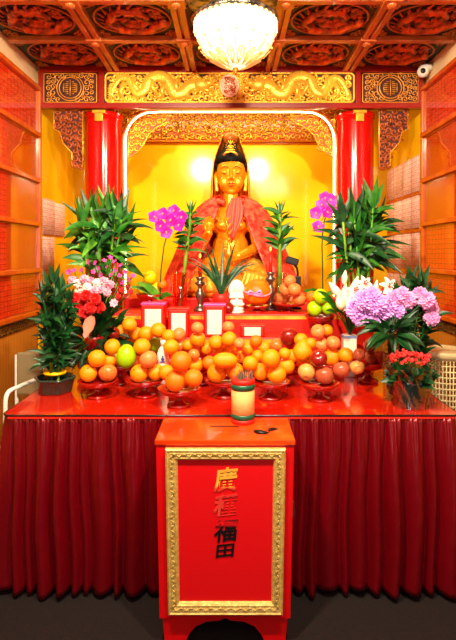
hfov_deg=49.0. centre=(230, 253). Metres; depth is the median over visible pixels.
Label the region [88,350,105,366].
orange
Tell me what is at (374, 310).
bouquet
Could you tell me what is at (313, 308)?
lime
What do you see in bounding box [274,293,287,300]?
peach
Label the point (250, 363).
orange
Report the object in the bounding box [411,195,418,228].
printed sheet
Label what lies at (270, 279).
candle stand
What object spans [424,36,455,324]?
wall
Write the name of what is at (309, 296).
orange
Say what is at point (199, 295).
candle stand
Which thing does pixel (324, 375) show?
apple
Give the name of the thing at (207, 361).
orange
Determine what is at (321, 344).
peach
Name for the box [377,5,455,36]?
ceiling panel
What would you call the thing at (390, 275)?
printed sheet
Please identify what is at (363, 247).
potted plant
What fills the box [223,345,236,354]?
orange
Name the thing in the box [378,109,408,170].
bracket
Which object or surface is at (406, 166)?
printed sheet
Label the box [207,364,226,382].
orange
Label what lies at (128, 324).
orange
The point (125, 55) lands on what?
ceiling panel
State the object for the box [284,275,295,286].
peach
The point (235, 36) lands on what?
chandelier
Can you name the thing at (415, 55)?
ceiling panel
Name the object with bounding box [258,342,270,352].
orange
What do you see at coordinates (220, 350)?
orange
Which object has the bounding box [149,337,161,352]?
lime
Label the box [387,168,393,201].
printed sheet
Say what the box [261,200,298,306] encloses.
stalk
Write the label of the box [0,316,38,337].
trim
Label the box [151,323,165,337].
orange
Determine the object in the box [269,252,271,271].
candle
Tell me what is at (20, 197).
board
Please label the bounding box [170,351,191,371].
orange
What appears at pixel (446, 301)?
board
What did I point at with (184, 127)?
carved panel
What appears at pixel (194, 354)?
apple
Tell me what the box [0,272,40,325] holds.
board
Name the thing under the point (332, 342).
peach
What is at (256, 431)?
block
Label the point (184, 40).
ceiling
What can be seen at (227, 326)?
peach
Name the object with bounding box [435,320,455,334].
trim
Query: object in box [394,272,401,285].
printed sheet
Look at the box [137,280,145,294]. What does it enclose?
lime
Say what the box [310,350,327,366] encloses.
apple
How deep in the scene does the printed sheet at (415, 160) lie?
3.89 m
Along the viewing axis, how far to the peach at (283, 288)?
3.52 m
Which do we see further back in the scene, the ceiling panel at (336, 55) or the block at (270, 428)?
the ceiling panel at (336, 55)
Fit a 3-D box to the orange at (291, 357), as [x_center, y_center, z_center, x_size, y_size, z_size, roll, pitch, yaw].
[0.360,0.604,2.959,0.075,0.077,0.077,0,0,23]
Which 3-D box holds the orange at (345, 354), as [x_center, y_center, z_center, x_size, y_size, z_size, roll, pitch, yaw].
[0.661,0.581,2.872,0.088,0.087,0.087,0,0,27]
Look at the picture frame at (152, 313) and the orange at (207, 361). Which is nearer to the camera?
the orange at (207, 361)
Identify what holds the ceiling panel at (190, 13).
attached to the trim at (0, 29)
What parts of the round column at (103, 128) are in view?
gold plate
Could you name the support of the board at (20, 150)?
attached to the wall at (12, 52)
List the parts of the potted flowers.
pot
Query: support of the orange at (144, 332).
on the lime at (154, 342)
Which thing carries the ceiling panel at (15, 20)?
attached to the trim at (0, 29)
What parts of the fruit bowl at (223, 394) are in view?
dish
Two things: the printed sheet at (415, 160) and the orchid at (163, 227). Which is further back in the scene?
the printed sheet at (415, 160)
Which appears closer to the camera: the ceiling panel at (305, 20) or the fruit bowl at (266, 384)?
the fruit bowl at (266, 384)
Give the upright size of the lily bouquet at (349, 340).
0.655 m
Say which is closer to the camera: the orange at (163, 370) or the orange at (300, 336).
the orange at (163, 370)
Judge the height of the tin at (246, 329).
0.075 m
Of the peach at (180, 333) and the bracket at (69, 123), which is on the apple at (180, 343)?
the peach at (180, 333)
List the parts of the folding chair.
leg, backrest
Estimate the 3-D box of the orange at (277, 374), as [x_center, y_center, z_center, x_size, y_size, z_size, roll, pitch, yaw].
[0.238,0.626,2.607,0.099,0.095,0.098,0,0,35]
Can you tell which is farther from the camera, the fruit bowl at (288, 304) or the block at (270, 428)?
the fruit bowl at (288, 304)
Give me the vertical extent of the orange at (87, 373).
0.089 m
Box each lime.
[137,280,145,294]
[143,271,156,283]
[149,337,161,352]
[151,282,161,292]
[307,301,321,315]
[313,288,326,303]
[322,302,333,314]
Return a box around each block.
[253,429,269,433]
[268,427,277,431]
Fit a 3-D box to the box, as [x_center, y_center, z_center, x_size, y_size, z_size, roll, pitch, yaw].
[-0.024,1.179,2.168,0.577,0.842,0.299,0,0,0]
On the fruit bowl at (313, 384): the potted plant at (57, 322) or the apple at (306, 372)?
the apple at (306, 372)
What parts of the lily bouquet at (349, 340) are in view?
pot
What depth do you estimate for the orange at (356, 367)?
2.78 m
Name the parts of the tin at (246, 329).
lid, edge frame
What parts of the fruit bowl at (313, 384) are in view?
dish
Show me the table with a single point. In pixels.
(351, 398)
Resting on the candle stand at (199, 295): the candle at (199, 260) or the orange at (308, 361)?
the candle at (199, 260)
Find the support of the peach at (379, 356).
in the fruit bowl at (367, 378)
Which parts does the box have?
leg, sign panel, leg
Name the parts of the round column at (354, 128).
gold plate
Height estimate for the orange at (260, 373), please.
0.089 m
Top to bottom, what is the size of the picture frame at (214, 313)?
0.206 m
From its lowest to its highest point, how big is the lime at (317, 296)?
0.106 m
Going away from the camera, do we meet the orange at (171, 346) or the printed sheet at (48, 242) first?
the orange at (171, 346)
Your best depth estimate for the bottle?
2.73 m
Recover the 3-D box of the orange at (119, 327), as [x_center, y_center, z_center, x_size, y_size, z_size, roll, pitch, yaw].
[-0.655,0.463,3.006,0.073,0.074,0.074,0,0,12]
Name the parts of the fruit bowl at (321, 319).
dish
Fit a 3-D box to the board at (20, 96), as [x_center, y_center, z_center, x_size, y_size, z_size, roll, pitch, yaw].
[-1.442,-1.057,2.675,0.055,0.374,2.150,0,0,0]
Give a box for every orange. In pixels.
[79,364,96,381]
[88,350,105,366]
[103,354,116,365]
[104,339,119,354]
[117,325,127,336]
[122,318,136,331]
[129,327,139,340]
[130,364,147,381]
[133,338,150,354]
[138,326,152,340]
[148,364,160,380]
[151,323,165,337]
[157,280,166,288]
[159,365,172,379]
[162,330,175,340]
[163,339,178,354]
[165,369,185,391]
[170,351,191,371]
[183,340,192,350]
[184,369,202,386]
[189,358,202,370]
[190,333,205,346]
[193,345,200,352]
[201,342,211,354]
[202,356,213,368]
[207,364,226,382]
[208,335,222,349]
[212,346,223,354]
[221,331,236,346]
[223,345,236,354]
[226,363,243,377]
[235,351,246,362]
[242,342,254,354]
[243,356,257,370]
[250,335,261,346]
[252,350,262,361]
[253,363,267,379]
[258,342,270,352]
[261,349,279,367]
[267,365,285,383]
[279,348,290,358]
[279,358,294,373]
[289,349,296,361]
[294,333,307,343]
[297,359,310,366]
[306,291,314,301]
[306,338,315,348]
[323,324,332,335]
[325,348,339,365]
[338,348,353,362]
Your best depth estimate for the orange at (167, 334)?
2.86 m
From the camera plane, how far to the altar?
3.33 m
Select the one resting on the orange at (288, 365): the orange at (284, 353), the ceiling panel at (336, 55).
the orange at (284, 353)
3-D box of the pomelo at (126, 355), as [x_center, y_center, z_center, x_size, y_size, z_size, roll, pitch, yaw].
[-0.574,0.553,2.731,0.105,0.147,0.106,0,0,-9]
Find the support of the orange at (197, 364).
on the fruit bowl at (203, 370)
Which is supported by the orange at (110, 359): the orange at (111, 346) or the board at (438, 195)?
the orange at (111, 346)
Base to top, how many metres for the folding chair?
1.000 m
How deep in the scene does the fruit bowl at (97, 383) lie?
2.59 m
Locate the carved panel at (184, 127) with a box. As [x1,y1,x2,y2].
[108,110,350,142]
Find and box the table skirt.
[0,416,455,599]
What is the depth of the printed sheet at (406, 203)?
4.08 m
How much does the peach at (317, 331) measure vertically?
0.082 m
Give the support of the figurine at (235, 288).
on the altar
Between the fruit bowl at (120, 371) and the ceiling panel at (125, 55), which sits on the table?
the fruit bowl at (120, 371)
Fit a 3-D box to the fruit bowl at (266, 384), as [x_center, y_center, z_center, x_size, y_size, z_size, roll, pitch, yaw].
[0.203,0.704,2.600,0.215,0.092,0.215,0,0,0]
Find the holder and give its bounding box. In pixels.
[231,369,254,425]
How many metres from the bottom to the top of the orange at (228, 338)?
0.087 m
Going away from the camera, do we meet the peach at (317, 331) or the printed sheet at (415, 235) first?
the peach at (317, 331)
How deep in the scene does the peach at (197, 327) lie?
2.93 m
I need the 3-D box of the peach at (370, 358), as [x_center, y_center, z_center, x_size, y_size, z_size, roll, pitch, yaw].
[0.834,0.616,2.981,0.085,0.081,0.083,0,0,-20]
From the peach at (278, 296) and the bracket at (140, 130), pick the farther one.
the bracket at (140, 130)
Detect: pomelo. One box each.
[116,342,135,368]
[242,279,271,305]
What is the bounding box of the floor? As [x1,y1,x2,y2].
[0,588,455,639]
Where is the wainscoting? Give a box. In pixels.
[0,324,37,440]
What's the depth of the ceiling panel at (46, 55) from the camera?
3.50 m
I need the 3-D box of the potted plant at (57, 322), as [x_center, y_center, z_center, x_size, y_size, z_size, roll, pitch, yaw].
[-0.962,0.399,2.724,0.298,0.702,0.272,0,0,-20]
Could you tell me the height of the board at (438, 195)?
0.323 m
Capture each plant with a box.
[25,264,82,395]
[56,185,154,334]
[188,239,253,302]
[311,177,411,372]
[382,264,453,365]
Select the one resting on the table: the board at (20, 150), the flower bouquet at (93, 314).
the flower bouquet at (93, 314)
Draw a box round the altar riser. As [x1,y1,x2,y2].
[125,333,333,373]
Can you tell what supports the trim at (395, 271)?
attached to the wall at (448, 53)
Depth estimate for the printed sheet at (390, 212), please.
4.48 m
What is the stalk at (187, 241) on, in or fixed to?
on the altar
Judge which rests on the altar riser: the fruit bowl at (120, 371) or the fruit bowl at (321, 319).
the fruit bowl at (321, 319)
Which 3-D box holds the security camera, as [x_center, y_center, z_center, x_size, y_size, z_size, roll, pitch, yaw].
[1.419,-1.334,3.660,0.112,0.084,0.100,0,0,0]
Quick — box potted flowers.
[380,349,440,409]
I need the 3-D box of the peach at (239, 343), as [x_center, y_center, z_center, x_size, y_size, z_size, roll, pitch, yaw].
[0.047,0.509,2.848,0.063,0.059,0.062,0,0,-12]
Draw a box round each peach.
[132,355,139,366]
[139,351,156,367]
[174,327,185,340]
[191,322,203,333]
[223,321,233,331]
[234,338,244,348]
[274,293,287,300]
[279,283,289,295]
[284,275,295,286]
[288,283,300,295]
[292,292,306,303]
[311,324,324,337]
[315,337,327,350]
[326,336,339,348]
[353,348,364,359]
[363,338,374,351]
[364,351,377,363]
[375,350,386,360]
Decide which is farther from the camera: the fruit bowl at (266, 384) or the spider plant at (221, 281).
the spider plant at (221, 281)
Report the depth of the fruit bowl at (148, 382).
2.61 m
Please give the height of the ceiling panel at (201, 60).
0.062 m
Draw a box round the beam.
[38,66,423,109]
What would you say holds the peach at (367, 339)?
on the peach at (370, 358)
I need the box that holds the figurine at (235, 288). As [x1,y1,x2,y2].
[228,279,244,313]
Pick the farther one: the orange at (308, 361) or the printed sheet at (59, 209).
the printed sheet at (59, 209)
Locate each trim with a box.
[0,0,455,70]
[0,29,455,66]
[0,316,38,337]
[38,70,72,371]
[387,192,420,203]
[387,229,420,234]
[387,270,418,274]
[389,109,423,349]
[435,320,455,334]
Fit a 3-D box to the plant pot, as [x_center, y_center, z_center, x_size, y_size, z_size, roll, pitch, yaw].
[-0.957,0.708,2.720,0.223,0.085,0.202,0,0,0]
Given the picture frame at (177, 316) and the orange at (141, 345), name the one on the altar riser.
the picture frame at (177, 316)
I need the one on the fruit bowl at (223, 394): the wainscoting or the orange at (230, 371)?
the orange at (230, 371)
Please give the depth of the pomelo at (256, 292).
3.38 m
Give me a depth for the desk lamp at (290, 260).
3.58 m
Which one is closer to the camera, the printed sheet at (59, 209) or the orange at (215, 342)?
the orange at (215, 342)
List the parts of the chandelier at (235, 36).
ceiling plate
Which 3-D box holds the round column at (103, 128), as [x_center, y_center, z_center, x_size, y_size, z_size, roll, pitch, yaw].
[-0.996,0.257,3.920,0.380,2.687,0.380,0,0,0]
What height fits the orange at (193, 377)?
0.087 m
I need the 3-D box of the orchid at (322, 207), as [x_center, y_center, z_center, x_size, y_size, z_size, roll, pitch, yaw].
[0.623,-0.014,3.414,0.269,0.829,0.120,0,0,0]
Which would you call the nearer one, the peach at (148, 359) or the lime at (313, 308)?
the peach at (148, 359)
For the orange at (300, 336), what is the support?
on the fruit bowl at (292, 382)
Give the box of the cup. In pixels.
[231,384,254,420]
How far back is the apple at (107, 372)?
2.63 m
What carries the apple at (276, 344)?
in the fruit bowl at (292, 382)
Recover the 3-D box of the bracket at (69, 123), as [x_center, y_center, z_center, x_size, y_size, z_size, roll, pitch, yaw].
[-1.230,-0.876,3.806,0.240,0.483,0.028,0,0,0]
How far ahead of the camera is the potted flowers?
2.42 m
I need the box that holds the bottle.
[157,340,168,390]
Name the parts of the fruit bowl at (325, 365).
dish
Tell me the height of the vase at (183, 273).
0.270 m
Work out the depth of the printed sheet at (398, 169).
4.29 m
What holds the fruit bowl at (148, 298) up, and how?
on the altar
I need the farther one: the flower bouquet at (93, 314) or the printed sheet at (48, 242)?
the printed sheet at (48, 242)
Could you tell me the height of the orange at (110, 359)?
0.075 m
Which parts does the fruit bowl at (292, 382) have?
dish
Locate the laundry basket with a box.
[426,344,455,410]
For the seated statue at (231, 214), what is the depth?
3.94 m
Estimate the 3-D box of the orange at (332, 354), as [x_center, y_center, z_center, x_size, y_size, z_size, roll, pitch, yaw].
[0.596,0.605,2.948,0.103,0.103,0.104,0,0,-33]
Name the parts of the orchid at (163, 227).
pot, stem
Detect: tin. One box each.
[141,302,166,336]
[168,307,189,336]
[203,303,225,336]
[240,323,264,336]
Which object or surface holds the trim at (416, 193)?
attached to the wall at (448, 53)
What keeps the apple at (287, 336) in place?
in the fruit bowl at (292, 382)
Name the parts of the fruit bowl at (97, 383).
dish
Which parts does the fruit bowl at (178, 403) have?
dish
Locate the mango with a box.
[213,352,239,367]
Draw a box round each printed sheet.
[43,198,53,234]
[43,236,53,274]
[54,203,64,236]
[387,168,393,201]
[387,203,393,231]
[387,235,393,267]
[387,272,393,280]
[394,164,401,198]
[394,200,401,230]
[394,234,401,268]
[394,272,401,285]
[402,159,410,196]
[402,197,410,229]
[402,233,410,268]
[411,155,418,193]
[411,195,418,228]
[411,232,418,269]
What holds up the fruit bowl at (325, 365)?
on the table
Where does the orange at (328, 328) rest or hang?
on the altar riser
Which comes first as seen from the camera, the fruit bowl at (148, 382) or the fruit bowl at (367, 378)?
the fruit bowl at (148, 382)
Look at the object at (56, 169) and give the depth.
4.16 m
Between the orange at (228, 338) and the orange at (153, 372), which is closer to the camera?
the orange at (153, 372)
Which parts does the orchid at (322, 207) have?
stem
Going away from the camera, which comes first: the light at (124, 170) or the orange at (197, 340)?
the orange at (197, 340)
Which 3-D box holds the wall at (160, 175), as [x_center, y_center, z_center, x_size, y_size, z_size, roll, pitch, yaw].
[0.000,0.052,4.650,3.140,3.095,0.100,0,0,0]
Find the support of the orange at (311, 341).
in the fruit bowl at (325, 365)
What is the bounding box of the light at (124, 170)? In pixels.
[121,110,337,295]
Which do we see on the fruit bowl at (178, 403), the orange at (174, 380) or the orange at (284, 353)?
the orange at (174, 380)
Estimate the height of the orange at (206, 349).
0.075 m
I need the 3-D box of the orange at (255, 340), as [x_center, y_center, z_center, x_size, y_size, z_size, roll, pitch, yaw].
[0.145,0.506,2.902,0.073,0.072,0.073,0,0,-39]
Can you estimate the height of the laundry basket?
0.616 m
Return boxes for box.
[155,418,294,639]
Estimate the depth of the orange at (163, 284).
3.42 m
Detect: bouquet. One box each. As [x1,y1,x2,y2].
[62,255,135,375]
[317,270,394,376]
[346,285,440,396]
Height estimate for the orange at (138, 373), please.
0.094 m
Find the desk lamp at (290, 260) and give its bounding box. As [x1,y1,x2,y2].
[285,256,301,309]
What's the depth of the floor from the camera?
2.19 m
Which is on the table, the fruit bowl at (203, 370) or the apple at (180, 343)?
the fruit bowl at (203, 370)
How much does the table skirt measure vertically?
0.832 m
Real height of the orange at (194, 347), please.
0.075 m
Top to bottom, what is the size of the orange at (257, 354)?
0.070 m
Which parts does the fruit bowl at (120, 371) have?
dish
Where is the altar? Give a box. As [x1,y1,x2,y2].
[111,291,346,349]
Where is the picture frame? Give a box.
[165,448,285,614]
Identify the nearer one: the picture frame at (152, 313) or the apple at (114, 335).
the apple at (114, 335)
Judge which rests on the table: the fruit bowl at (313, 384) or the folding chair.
the fruit bowl at (313, 384)
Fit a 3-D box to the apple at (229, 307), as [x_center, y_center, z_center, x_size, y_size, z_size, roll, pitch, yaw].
[-0.017,0.362,3.369,0.079,0.076,0.077,0,0,-37]
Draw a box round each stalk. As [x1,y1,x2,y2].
[172,199,207,306]
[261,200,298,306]
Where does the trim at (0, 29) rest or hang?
attached to the wall at (12, 52)
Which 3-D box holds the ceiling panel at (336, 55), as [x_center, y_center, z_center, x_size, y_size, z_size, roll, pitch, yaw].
[0.592,-1.399,3.503,0.523,0.062,0.466,0,0,0]
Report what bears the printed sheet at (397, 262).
attached to the wall at (448, 53)
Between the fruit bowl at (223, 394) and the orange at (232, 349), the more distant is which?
the orange at (232, 349)
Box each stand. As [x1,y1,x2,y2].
[194,254,204,311]
[245,304,268,312]
[264,247,276,310]
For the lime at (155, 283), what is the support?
in the fruit bowl at (148, 298)
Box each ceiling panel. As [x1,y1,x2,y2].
[0,5,84,36]
[16,44,104,66]
[82,5,176,36]
[106,44,183,66]
[186,5,194,36]
[193,44,267,66]
[278,44,355,66]
[285,5,379,36]
[357,44,444,66]
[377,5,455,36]
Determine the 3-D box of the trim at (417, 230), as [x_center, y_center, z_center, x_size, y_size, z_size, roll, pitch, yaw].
[1.439,-0.179,4.190,0.022,0.018,0.780,0,0,0]
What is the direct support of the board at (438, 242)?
attached to the wall at (448, 53)
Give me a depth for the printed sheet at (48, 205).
3.92 m
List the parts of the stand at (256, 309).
dish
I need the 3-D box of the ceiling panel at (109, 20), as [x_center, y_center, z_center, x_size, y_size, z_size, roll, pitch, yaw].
[-0.588,-1.399,2.991,0.523,0.062,0.461,0,0,0]
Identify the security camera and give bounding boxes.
[417,64,432,77]
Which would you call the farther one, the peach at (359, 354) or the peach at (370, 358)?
the peach at (370, 358)
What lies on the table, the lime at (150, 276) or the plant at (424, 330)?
the plant at (424, 330)
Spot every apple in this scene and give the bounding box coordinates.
[98,364,116,380]
[107,327,119,338]
[178,340,183,350]
[188,349,199,360]
[225,302,233,312]
[270,338,282,350]
[280,328,296,345]
[298,364,314,380]
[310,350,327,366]
[315,367,333,383]
[333,362,349,377]
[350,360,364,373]
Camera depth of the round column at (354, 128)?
3.80 m
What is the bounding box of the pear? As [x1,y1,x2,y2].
[293,338,311,361]
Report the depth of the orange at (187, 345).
3.00 m
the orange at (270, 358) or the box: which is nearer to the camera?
the box
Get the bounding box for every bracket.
[53,109,84,169]
[127,113,171,157]
[289,113,335,157]
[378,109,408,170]
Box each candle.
[198,259,201,276]
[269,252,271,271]
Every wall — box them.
[0,31,38,326]
[73,110,388,366]
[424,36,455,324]
[428,328,455,409]
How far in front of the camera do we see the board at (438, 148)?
3.48 m
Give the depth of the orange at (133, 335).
3.00 m
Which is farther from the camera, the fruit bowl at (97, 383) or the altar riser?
the altar riser
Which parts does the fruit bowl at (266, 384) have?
dish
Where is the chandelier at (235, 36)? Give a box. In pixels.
[185,0,278,74]
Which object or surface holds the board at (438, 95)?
attached to the wall at (448, 53)
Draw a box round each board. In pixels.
[0,52,41,137]
[0,115,41,182]
[0,169,41,225]
[0,221,41,275]
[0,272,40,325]
[420,57,455,137]
[420,118,455,182]
[420,171,455,225]
[421,222,455,274]
[423,272,455,323]
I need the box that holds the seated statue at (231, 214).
[161,132,302,297]
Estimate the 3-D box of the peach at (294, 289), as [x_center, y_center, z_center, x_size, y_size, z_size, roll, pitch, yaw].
[0.429,0.240,3.380,0.091,0.084,0.090,0,0,-11]
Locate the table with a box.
[3,367,455,421]
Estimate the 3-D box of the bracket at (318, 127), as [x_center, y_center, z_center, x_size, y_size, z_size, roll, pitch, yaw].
[0.643,-0.936,3.956,0.378,0.359,0.028,0,0,0]
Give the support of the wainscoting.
attached to the wall at (12, 52)
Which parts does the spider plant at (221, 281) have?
pot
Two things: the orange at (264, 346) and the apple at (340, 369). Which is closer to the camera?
the apple at (340, 369)
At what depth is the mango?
2.56 m
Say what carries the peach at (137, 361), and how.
in the fruit bowl at (120, 371)
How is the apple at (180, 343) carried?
in the fruit bowl
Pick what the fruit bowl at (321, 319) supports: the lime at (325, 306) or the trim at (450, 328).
the lime at (325, 306)
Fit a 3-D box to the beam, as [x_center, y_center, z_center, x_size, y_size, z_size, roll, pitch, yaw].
[0.000,-1.258,3.768,2.896,0.335,0.104,0,0,0]
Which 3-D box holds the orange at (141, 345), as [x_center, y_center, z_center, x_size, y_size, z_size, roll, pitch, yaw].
[-0.490,0.509,2.751,0.092,0.089,0.092,0,0,-23]
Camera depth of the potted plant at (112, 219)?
3.15 m
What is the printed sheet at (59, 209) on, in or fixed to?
attached to the wall at (12, 52)
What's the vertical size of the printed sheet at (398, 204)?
0.260 m
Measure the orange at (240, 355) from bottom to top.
0.070 m
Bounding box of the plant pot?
[34,372,75,395]
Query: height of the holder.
0.234 m
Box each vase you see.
[172,272,187,306]
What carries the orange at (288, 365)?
in the fruit bowl at (292, 382)
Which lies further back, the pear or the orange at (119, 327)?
the orange at (119, 327)
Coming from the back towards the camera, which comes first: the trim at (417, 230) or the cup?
the trim at (417, 230)
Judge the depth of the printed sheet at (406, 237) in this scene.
4.08 m
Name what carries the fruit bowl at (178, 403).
on the table
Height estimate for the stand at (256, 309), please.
0.047 m
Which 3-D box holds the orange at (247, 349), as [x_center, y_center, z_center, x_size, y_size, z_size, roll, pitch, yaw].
[0.102,0.557,2.939,0.079,0.077,0.078,0,0,-11]
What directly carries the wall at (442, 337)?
attached to the wall at (448, 53)
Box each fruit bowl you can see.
[77,375,118,399]
[102,364,132,385]
[124,375,162,398]
[136,293,161,301]
[157,384,200,408]
[187,358,207,385]
[204,375,230,399]
[254,377,290,400]
[271,301,306,312]
[278,358,298,385]
[298,377,339,402]
[305,313,334,335]
[311,360,341,380]
[350,358,386,383]
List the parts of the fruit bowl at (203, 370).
dish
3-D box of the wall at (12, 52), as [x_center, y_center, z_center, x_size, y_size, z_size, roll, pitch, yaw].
[-1.520,0.052,1.000,0.100,3.095,7.200,0,0,0]
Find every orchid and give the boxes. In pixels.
[130,204,187,301]
[304,191,341,312]
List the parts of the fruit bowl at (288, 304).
dish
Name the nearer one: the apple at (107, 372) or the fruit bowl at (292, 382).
the apple at (107, 372)
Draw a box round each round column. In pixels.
[84,110,123,342]
[335,110,374,333]
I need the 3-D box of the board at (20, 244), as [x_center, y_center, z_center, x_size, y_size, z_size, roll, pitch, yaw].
[-1.442,-0.035,2.675,0.055,0.340,2.150,0,0,0]
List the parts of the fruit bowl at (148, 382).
dish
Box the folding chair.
[3,352,47,421]
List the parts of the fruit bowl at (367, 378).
dish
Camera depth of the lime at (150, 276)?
3.43 m
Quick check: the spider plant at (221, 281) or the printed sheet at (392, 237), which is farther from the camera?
the printed sheet at (392, 237)

